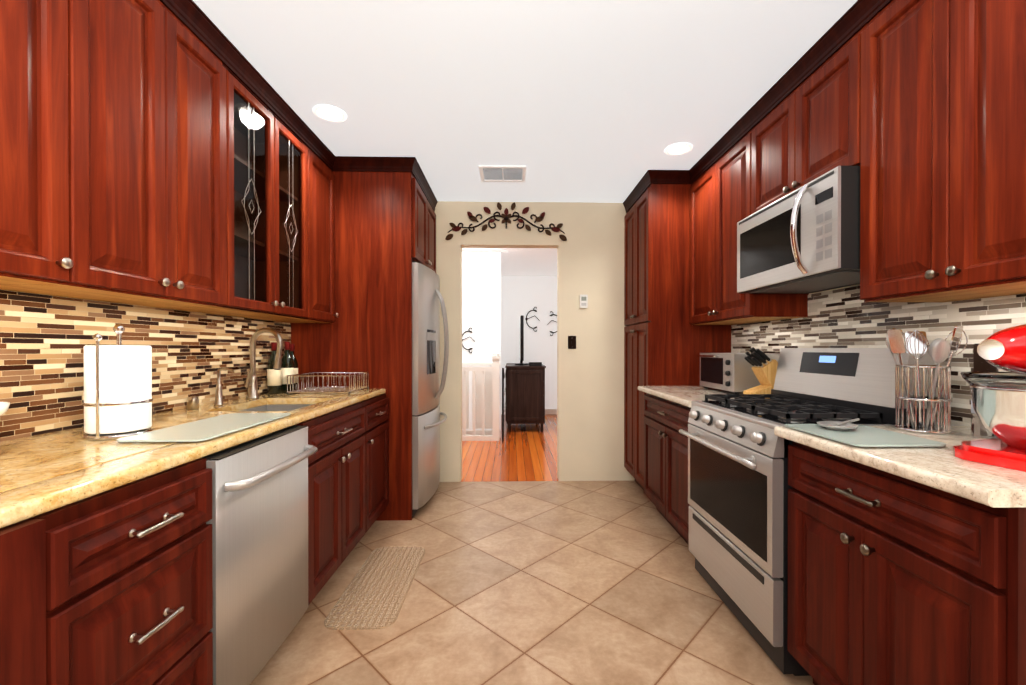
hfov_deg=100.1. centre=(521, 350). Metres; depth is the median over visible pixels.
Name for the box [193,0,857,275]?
ceiling
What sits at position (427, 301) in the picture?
refrigerator
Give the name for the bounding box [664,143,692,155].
recessed light
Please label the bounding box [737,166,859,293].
over-the-range microwave
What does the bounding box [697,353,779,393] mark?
toaster oven
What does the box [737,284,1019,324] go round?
wall
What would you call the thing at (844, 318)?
backsplash
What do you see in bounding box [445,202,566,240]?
wall decoration
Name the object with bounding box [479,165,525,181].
ceiling vent
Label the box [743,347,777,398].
knife block
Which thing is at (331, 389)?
wire dish rack
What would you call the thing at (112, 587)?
base cabinet
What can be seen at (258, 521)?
dishwasher
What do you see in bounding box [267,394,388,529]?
base cabinet
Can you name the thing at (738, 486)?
gas range
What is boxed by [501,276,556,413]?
wall
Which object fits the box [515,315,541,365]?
television
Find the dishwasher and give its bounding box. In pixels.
[203,425,317,684]
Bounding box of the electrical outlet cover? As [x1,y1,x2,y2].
[973,344,996,371]
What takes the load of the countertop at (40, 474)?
on the base cabinet at (23, 544)
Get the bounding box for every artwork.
[525,307,539,331]
[547,311,556,335]
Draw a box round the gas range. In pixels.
[679,348,933,675]
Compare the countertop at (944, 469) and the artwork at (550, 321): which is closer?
the countertop at (944, 469)
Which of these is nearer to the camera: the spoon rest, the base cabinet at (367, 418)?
the spoon rest
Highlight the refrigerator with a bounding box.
[412,261,448,517]
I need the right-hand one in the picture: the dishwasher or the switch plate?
the switch plate
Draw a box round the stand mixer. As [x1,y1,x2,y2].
[953,324,1025,471]
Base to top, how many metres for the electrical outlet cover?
0.114 m
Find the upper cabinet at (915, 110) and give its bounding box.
[647,0,1025,385]
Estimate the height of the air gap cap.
0.058 m
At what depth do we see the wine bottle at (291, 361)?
2.72 m
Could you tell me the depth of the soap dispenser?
2.08 m
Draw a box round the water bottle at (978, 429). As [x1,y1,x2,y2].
[971,398,997,438]
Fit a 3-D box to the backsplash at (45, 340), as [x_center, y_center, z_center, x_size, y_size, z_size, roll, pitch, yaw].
[-1.548,0.061,1.137,0.010,0.479,3.628,0,0,-1]
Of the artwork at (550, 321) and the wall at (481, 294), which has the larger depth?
the artwork at (550, 321)
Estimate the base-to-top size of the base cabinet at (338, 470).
0.660 m
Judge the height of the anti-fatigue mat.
0.006 m
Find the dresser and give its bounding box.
[504,363,545,431]
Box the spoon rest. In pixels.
[817,418,859,430]
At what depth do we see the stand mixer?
1.01 m
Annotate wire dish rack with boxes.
[286,372,368,393]
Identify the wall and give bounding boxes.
[4,290,284,410]
[434,201,634,481]
[462,250,500,437]
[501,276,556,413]
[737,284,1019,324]
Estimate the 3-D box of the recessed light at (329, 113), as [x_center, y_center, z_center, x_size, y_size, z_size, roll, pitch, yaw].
[-1.066,-1.317,2.384,0.169,0.007,0.164,0,0,-1]
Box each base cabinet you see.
[0,508,59,684]
[48,458,212,684]
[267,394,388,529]
[308,438,367,604]
[644,393,690,544]
[787,442,1025,684]
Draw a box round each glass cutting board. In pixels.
[117,413,289,441]
[785,424,945,446]
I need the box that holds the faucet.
[245,328,282,398]
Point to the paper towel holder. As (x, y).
(117, 402)
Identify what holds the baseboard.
attached to the wall at (522, 295)
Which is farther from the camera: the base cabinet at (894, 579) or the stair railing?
the stair railing
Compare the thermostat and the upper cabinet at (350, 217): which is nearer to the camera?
the upper cabinet at (350, 217)
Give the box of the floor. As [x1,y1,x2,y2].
[250,414,813,684]
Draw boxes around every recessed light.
[312,105,346,121]
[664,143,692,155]
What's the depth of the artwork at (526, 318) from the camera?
7.74 m
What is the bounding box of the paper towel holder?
[82,324,153,439]
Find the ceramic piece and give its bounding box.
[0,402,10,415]
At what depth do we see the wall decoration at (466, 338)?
5.72 m
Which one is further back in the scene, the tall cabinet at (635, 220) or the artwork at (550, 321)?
the artwork at (550, 321)
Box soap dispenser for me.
[214,368,234,405]
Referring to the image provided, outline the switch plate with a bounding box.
[568,336,575,348]
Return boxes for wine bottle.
[267,342,285,393]
[286,342,297,391]
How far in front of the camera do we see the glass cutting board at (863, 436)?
1.28 m
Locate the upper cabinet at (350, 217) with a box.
[288,156,437,279]
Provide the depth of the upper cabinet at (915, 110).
1.54 m
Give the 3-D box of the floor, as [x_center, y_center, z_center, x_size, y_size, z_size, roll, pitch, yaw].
[-0.322,1.201,3.057,5.800,0.050,9.600,0,0,-1]
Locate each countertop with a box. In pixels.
[0,389,385,528]
[638,386,1025,507]
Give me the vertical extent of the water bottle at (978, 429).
0.179 m
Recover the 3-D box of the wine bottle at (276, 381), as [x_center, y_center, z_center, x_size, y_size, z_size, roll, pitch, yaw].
[-1.512,0.106,2.624,0.076,0.312,0.077,0,0,-1]
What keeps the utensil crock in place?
on the countertop at (944, 469)
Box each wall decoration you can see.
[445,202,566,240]
[462,328,474,352]
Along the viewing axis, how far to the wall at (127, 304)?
1.67 m
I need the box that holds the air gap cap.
[187,396,198,409]
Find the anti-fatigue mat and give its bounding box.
[324,546,424,629]
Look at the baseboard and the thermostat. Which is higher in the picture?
the thermostat
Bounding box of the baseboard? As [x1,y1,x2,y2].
[505,409,556,414]
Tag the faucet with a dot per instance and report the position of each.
(251, 384)
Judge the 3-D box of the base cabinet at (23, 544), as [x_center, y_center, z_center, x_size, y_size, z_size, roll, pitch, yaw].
[-1.190,0.750,0.058,0.673,0.878,1.448,0,0,-1]
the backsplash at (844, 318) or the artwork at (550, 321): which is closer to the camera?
the backsplash at (844, 318)
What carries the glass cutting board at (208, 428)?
on the countertop at (40, 474)
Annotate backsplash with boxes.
[0,290,290,441]
[731,285,1025,426]
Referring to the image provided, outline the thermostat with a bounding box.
[580,295,587,307]
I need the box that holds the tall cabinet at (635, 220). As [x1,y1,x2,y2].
[623,172,646,489]
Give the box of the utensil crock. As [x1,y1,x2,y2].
[886,326,967,433]
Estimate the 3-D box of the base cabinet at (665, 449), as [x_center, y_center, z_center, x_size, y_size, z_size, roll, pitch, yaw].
[1.243,0.738,2.734,0.663,0.878,0.909,0,0,-1]
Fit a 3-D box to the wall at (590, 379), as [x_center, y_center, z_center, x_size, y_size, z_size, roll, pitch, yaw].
[-0.034,-0.078,3.904,3.165,2.500,0.120,0,0,-1]
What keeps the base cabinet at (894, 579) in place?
on the floor
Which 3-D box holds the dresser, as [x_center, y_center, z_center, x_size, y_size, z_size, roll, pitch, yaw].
[0.026,0.690,6.758,0.604,0.940,1.340,0,0,-1]
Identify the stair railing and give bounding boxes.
[462,351,503,440]

